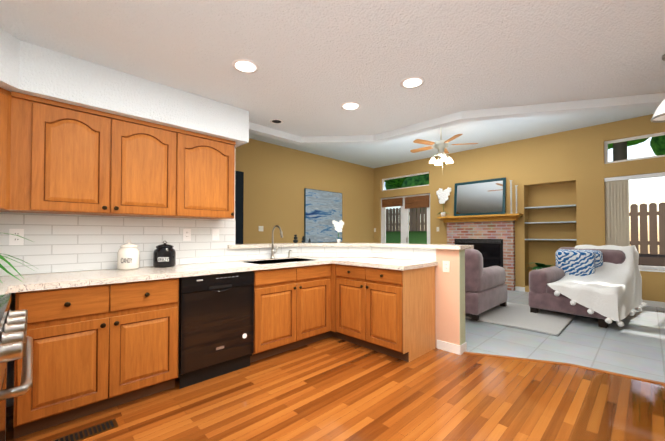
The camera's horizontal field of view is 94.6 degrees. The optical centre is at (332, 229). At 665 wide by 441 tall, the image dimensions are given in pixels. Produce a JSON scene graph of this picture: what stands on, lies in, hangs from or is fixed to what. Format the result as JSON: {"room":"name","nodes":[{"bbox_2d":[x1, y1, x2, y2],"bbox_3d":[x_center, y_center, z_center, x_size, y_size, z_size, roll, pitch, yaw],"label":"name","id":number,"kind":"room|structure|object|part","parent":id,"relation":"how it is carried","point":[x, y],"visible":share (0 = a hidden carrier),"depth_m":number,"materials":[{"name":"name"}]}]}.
{"room":"kitchen","nodes":[
{"label":"kitchen","id":0,"kind":"room"},
{"bbox_2d":[5,180,234,406],"bbox_3d":[-1.924,-0.416,2.584,2.300,3.320,0.124,1,-1,-44],"label":"wall","id":1,"kind":"structure","parent":0,"point":[10,379],"depth_m":2.16,"materials":[{"name":"white paint"}]},
{"bbox_2d":[0,87,7,206],"bbox_3d":[-2.042,-0.489,1.717,0.286,0.710,0.286,1,-1,-44],"label":"upper cabinet","id":2,"kind":"object","parent":1,"relation":"attached to","point":[3,93],"depth_m":1.90,"materials":[{"name":"brown wood"}]},
{"bbox_2d":[0,91,235,219],"bbox_3d":[-1.723,-0.496,2.263,2.132,0.750,0.614,1,-1,-44],"label":"upper cabinet","id":3,"kind":"object","parent":1,"relation":"attached to","point":[56,157],"depth_m":2.30,"materials":[{"name":"brown wood"}]},
{"bbox_2d":[0,212,235,275],"bbox_3d":[-1.879,0.105,2.529,2.300,0.440,0.006,1,-1,-44],"label":"backsplash","id":4,"kind":"structure","parent":1,"relation":"attached to","point":[63,242],"depth_m":2.49,"materials":[{"name":"tile"}]},
{"bbox_2d":[9,229,23,244],"bbox_3d":[-2.235,0.053,2.171,0.072,0.116,0.008,1,-1,-44],"label":"outlet","id":5,"kind":"object","parent":4,"relation":"attached to","point":[14,239],"visible":0.98,"depth_m":2.17,"materials":[{"name":"white plastic"}]},
{"bbox_2d":[183,229,190,240],"bbox_3d":[-1.410,0.051,2.975,0.072,0.116,0.008,1,-1,-44],"label":"outlet","id":6,"kind":"object","parent":4,"relation":"attached to","point":[186,234],"visible":1,"depth_m":2.97,"materials":[{"name":"white plastic"}]},
{"bbox_2d":[212,229,218,239],"bbox_3d":[-1.205,0.054,3.171,0.072,0.116,0.012,1,-1,-44],"label":"light switch","id":7,"kind":"object","parent":4,"relation":"attached to","point":[215,234],"visible":1,"depth_m":3.17,"materials":[{"name":"white plastic"}]},
{"bbox_2d":[0,28,248,147],"bbox_3d":[-1.605,-1.028,2.227,2.236,0.308,0.846,1,-1,-44],"label":"soffit","id":8,"kind":"structure","parent":0,"point":[34,70],"depth_m":2.25,"materials":[{"name":"white paint"}]},
{"bbox_2d":[235,138,373,243],"bbox_3d":[-1.307,-0.348,7.009,7.400,3.330,0.204,1,-1,-44],"label":"wall","id":9,"kind":"structure","parent":0,"point":[272,181],"depth_m":7.15,"materials":[{"name":"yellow paint"}]},
{"bbox_2d":[304,188,341,242],"bbox_3d":[-0.208,-0.334,7.916,1.300,1.330,0.035,1,-1,-44],"label":"painting","id":10,"kind":"object","parent":9,"relation":"attached to","point":[322,210],"visible":0.93,"depth_m":7.82,"materials":[{"name":"blue"}]},
{"bbox_2d":[0,0,664,136],"bbox_3d":[2.246,-1.632,2.536,8.580,0.910,5.800,1,-1,-44],"label":"ceiling","id":11,"kind":"structure","parent":0,"point":[319,63],"depth_m":2.02,"materials":[{"name":"white paint"}]},
{"bbox_2d":[232,59,258,73],"bbox_3d":[-0.629,-1.180,2.220,0.190,0.004,0.190,1,-1,-44],"label":"recessed light","id":12,"kind":"object","parent":11,"relation":"in","point":[247,66],"visible":1,"depth_m":2.22,"materials":[{"name":"white"}]},
{"bbox_2d":[270,119,283,123],"bbox_3d":[-0.601,-1.162,3.301,0.150,0.004,0.150,1,-1,-44],"label":"recessed light","id":13,"kind":"object","parent":11,"relation":"in","point":[277,121],"visible":1,"depth_m":3.30,"materials":[{"name":"white"}]},
{"bbox_2d":[341,102,360,110],"bbox_3d":[0.172,-1.169,2.909,0.190,0.004,0.190,1,-1,-44],"label":"recessed light","id":14,"kind":"object","parent":11,"relation":"in","point":[349,106],"visible":1,"depth_m":2.91,"materials":[{"name":"white"}]},
{"bbox_2d":[400,76,424,88],"bbox_3d":[0.640,-1.176,2.458,0.190,0.004,0.190,1,-1,-44],"label":"recessed light","id":15,"kind":"object","parent":11,"relation":"in","point":[412,82],"visible":1,"depth_m":2.45,"materials":[{"name":"white"}]},
{"bbox_2d":[650,54,664,122],"bbox_3d":[2.291,-0.970,2.064,0.218,0.429,0.218,1,-1,-44],"label":"pendant light","id":16,"kind":"object","parent":11,"relation":"hanging from","point":[658,116],"visible":1,"depth_m":2.08,"materials":[{"name":"white glass"}]},
{"bbox_2d":[6,336,664,440],"bbox_3d":[1.190,1.249,1.506,5.696,0.056,5.865,1,-1,-44],"label":"floor","id":17,"kind":"structure","parent":0,"point":[332,388],"depth_m":2.17,"materials":[{"name":"brown wood"}]},
{"bbox_2d":[0,294,32,440],"bbox_3d":[-1.418,0.735,0.931,0.724,0.925,0.784,1,-1,-44],"label":"range","id":18,"kind":"object","parent":17,"relation":"on","point":[16,342],"visible":1,"depth_m":1.10,"materials":[{"name":"silver metal"}]},
{"bbox_2d":[51,419,117,440],"bbox_3d":[-1.489,1.229,1.852,0.310,0.006,0.110,1,-1,-44],"label":"floor vent","id":19,"kind":"object","parent":17,"relation":"in","point":[98,429],"depth_m":1.86,"materials":[{"name":"black metal"}]},
{"bbox_2d":[13,305,178,438],"bbox_3d":[-1.702,0.803,2.268,0.883,0.873,0.602,1,-1,-44],"label":"base cabinet","id":20,"kind":"object","parent":17,"relation":"on","point":[104,339],"depth_m":2.01,"materials":[{"name":"brown wood"}]},
{"bbox_2d":[178,271,253,388],"bbox_3d":[-1.140,0.814,2.783,0.628,0.868,0.624,1,-1,-44],"label":"dishwasher","id":21,"kind":"object","parent":20,"relation":"in","point":[216,325],"visible":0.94,"depth_m":2.55,"materials":[{"name":"black metal"}]},
{"bbox_2d":[0,257,437,328],"bbox_3d":[-0.790,0.348,2.490,3.804,0.040,1.568,1,-1,-44],"label":"countertop","id":22,"kind":"structure","parent":20,"relation":"on","point":[47,298],"depth_m":2.22,"materials":[{"name":"white stone"}]},
{"bbox_2d":[0,233,30,281],"bbox_3d":[-2.178,0.167,1.804,0.656,0.296,0.568,1,-1,-44],"label":"potted plant","id":23,"kind":"object","parent":22,"relation":"on","point":[4,268],"visible":1,"depth_m":1.79,"materials":[{"name":"green plant"}]},
{"bbox_2d":[117,240,139,269],"bbox_3d":[-1.689,0.206,2.547,0.156,0.242,0.166,1,-1,-44],"label":"candy jar","id":24,"kind":"object","parent":22,"relation":"on","point":[128,256],"visible":1,"depth_m":2.49,"materials":[{"name":"white ceramic"}]},
{"bbox_2d":[153,241,175,267],"bbox_3d":[-1.492,0.214,2.731,0.176,0.232,0.187,1,-1,-44],"label":"jar","id":25,"kind":"object","parent":22,"relation":"on","point":[164,254],"visible":1,"depth_m":2.67,"materials":[{"name":"black ceramic"}]},
{"bbox_2d":[271,225,282,256],"bbox_3d":[-0.625,0.147,3.548,0.094,0.394,0.235,1,-1,-44],"label":"faucet","id":26,"kind":"object","parent":22,"relation":"on","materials":[{"name":"silver metal"}]},
{"bbox_2d":[252,257,315,264],"bbox_3d":[-0.564,0.441,3.367,0.771,0.193,0.431,1,-1,-44],"label":"sink","id":27,"kind":"object","parent":22,"relation":"in","point":[273,262],"depth_m":3.60,"materials":[{"name":"black metal"}]},
{"bbox_2d":[250,281,331,362],"bbox_3d":[-0.577,0.821,3.364,0.951,0.873,0.602,1,-1,-44],"label":"base cabinet","id":28,"kind":"object","parent":17,"relation":"on","point":[284,319],"depth_m":3.11,"materials":[{"name":"brown wood"}]},
{"bbox_2d":[332,265,435,361],"bbox_3d":[0.536,0.821,3.387,0.612,0.873,0.959,1,-1,-44],"label":"base cabinet","id":29,"kind":"object","parent":17,"relation":"on","point":[391,314],"depth_m":3.07,"materials":[{"name":"brown wood"}]},
{"bbox_3d":[3.226,1.237,2.325,1.639,0.006,3.821,1,-1,-44],"label":"threshold trim","id":30,"kind":"part","parent":17,"relation":"part of","materials":[{"name":"brown wood"}]},
{"bbox_2d":[227,243,473,347],"bbox_3d":[0.090,0.713,3.378,1.900,1.090,2.130,1,-1,-44],"label":"wall","id":31,"kind":"structure","parent":0,"point":[449,296],"depth_m":3.27,"materials":[{"name":"beige paint"}]},
{"bbox_2d":[293,234,310,242],"bbox_3d":[-0.407,0.121,4.073,0.234,0.112,0.122,1,-1,-44],"label":"figurine","id":32,"kind":"object","parent":31,"relation":"on","point":[295,240],"visible":1,"depth_m":4.04,"materials":[{"name":"grey stone"}]},
{"bbox_2d":[235,247,435,260],"bbox_3d":[0.024,0.272,3.300,1.506,0.132,1.551,1,-1,-44],"label":"backsplash","id":33,"kind":"structure","parent":31,"relation":"attached to","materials":[{"name":"tile"}]},
{"bbox_2d":[332,220,343,242],"bbox_3d":[0.076,0.025,4.030,0.119,0.301,0.120,1,-1,-44],"label":"orchid","id":34,"kind":"object","parent":31,"relation":"on","point":[338,225],"visible":1,"depth_m":4.02,"materials":[{"name":"white plant"}]},
{"bbox_2d":[437,286,664,354],"bbox_3d":[1.657,1.222,3.940,7.000,0.090,8.300,1,-1,-44],"label":"baseboard","id":35,"kind":"structure","parent":31,"relation":"attached to","point":[452,347],"depth_m":3.19,"materials":[{"name":"white"}]},
{"bbox_2d":[249,106,657,167],"bbox_3d":[1.657,-2.013,3.993,7.400,0.100,8.700,1,-1,-44],"label":"ceiling","id":36,"kind":"structure","parent":0,"point":[484,133],"depth_m":6.35,"materials":[{"name":"white paint"}]},
{"bbox_2d":[410,127,477,165],"bbox_3d":[1.962,-1.470,5.677,1.210,0.930,1.161,1,-1,-44],"label":"room ceiling fan","id":37,"kind":"object","parent":36,"relation":"hanging from","point":[441,145],"visible":0.92,"depth_m":5.58,"materials":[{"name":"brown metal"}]},
{"bbox_2d":[249,93,664,144],"bbox_3d":[2.537,-1.116,3.970,6.150,0.075,4.060,1,-1,-44],"label":"ceiling beam","id":38,"kind":"structure","parent":0,"point":[634,101],"depth_m":3.00,"materials":[{"name":"white paint"}]},
{"bbox_2d":[374,114,664,301],"bbox_3d":[4.271,-0.356,6.513,0.340,3.330,8.700,1,-1,-44],"label":"wall","id":39,"kind":"structure","parent":0,"point":[572,167],"depth_m":6.40,"materials":[{"name":"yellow paint"}]},
{"bbox_2d":[382,195,428,208],"bbox_3d":[2.030,-0.746,8.692,0.030,0.320,1.520,1,-1,-44],"label":"window blind","id":40,"kind":"object","parent":39,"relation":"attached to","point":[417,202],"visible":0.89,"depth_m":8.55,"materials":[{"name":"brown wood"}]},
{"bbox_2d":[437,213,522,290],"bbox_3d":[3.317,0.497,7.042,0.310,1.640,1.790,1,-1,-44],"label":"fireplace","id":41,"kind":"object","parent":39,"relation":"attached to","point":[491,238],"depth_m":6.86,"materials":[{"name":"brick"}]},
{"bbox_2d":[436,187,450,216],"bbox_3d":[2.759,-0.677,7.612,0.130,0.723,0.396,1,-1,-44],"label":"orchid","id":42,"kind":"object","parent":41,"relation":"on","point":[442,194],"visible":0.98,"depth_m":7.60,"materials":[{"name":"white plant"}]},
{"bbox_2d":[454,177,505,215],"bbox_3d":[3.392,-0.732,7.129,0.030,0.817,1.140,8,-6,-44],"label":"mirror","id":43,"kind":"object","parent":41,"relation":"on","point":[484,197],"visible":0.9,"depth_m":7.09,"materials":[{"name":"teal mirror"}]},
{"bbox_2d":[509,180,512,213],"bbox_3d":[3.827,-0.693,6.574,0.077,0.720,0.077,-1,-1,31],"label":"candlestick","id":44,"kind":"object","parent":41,"relation":"on","point":[511,208],"depth_m":6.56,"materials":[{"name":"white wax"}]},
{"bbox_2d":[515,185,517,212],"bbox_3d":[3.896,-0.634,6.501,0.077,0.600,0.077,-1,-1,31],"label":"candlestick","id":45,"kind":"object","parent":41,"relation":"on","point":[516,201],"depth_m":6.49,"materials":[{"name":"white wax"}]},
{"bbox_2d":[527,262,554,269],"bbox_3d":[4.294,0.922,6.107,0.586,0.518,0.817,1,-1,-44],"label":"potted plant","id":46,"kind":"object","parent":39,"relation":"in","point":[539,266],"visible":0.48,"depth_m":6.22,"materials":[{"name":"green plant"}]},
{"bbox_2d":[524,204,576,240],"bbox_3d":[4.479,-0.130,6.300,0.285,0.694,0.868,1,-1,-44],"label":"niche shelf","id":47,"kind":"object","parent":39,"relation":"attached to","point":[556,206],"visible":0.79,"depth_m":6.21,"materials":[{"name":"grey wood"}]},
{"bbox_2d":[604,172,664,246],"bbox_3d":[5.596,-0.154,4.985,0.050,1.595,1.768,1,-1,-44],"label":"window blind","id":48,"kind":"object","parent":39,"relation":"attached to","point":[617,232],"visible":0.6,"depth_m":5.48,"materials":[{"name":"beige fabric"}]},
{"bbox_2d":[465,290,664,382],"bbox_3d":[1.675,1.292,3.956,7.450,0.050,8.700,1,-1,-44],"label":"floor","id":49,"kind":"structure","parent":0,"point":[634,345],"depth_m":3.42,"materials":[{"name":"grey tile"}]},
{"bbox_2d":[465,302,575,335],"bbox_3d":[2.283,1.268,5.052,1.450,0.031,2.580,1,-1,-44],"label":"rug","id":50,"kind":"object","parent":49,"relation":"on","point":[519,316],"visible":0.33,"depth_m":4.28,"materials":[{"name":"white carpet"}]},
{"bbox_2d":[465,249,506,320],"bbox_3d":[1.707,0.773,5.344,1.320,0.967,2.070,1,-1,-44],"label":"armchair","id":51,"kind":"object","parent":50,"relation":"on","point":[486,289],"visible":0.29,"depth_m":4.27,"materials":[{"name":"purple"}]},
{"bbox_2d":[528,244,646,327],"bbox_3d":[3.904,0.760,4.703,1.813,1.036,1.091,1,-1,-38],"label":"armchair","id":52,"kind":"object","parent":49,"relation":"on","point":[602,284],"visible":1,"depth_m":4.51,"materials":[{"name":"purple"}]},
{"label":"outside","id":53,"kind":"structure","parent":0,"visible":0},
{"bbox_3d":[10.010,1.500,12.702,16.800,0.060,26.000,1,-1,-44],"label":"lawn","id":54,"kind":"structure","parent":53,"visible":0},
{"bbox_2d":[386,231,426,243],"bbox_3d":[0.715,0.765,13.013,3.100,1.420,12.600,1,-1,-44],"label":"hedge","id":55,"kind":"object","parent":54,"relation":"on","point":[417,237],"depth_m":12.11,"materials":[{"name":"green plant"}]},
{"bbox_2d":[384,135,664,228],"bbox_3d":[8.976,-2.825,11.090,6.237,8.517,20.142,1,-1,-37],"label":"trees","id":56,"kind":"object","parent":54,"relation":"on","point":[657,144],"visible":0.04,"depth_m":10.63,"materials":[{"name":"green plant"}]},
{"bbox_2d":[386,202,664,254],"bbox_3d":[5.865,-0.144,9.431,0.060,1.600,17.061,1,-1,-44],"label":"fence","id":57,"kind":"object","parent":54,"relation":"on","point":[653,242],"visible":0.1,"depth_m":7.58,"materials":[{"name":"brown wood"}]},
{"bbox_2d":[638,253,664,266],"bbox_3d":[8.543,0.970,5.976,1.700,0.780,8.400,1,-1,-44],"label":"bed","id":58,"kind":"object","parent":54,"relation":"on","point":[651,260],"depth_m":6.58,"materials":[{"name":"brown wood"}]}
]}

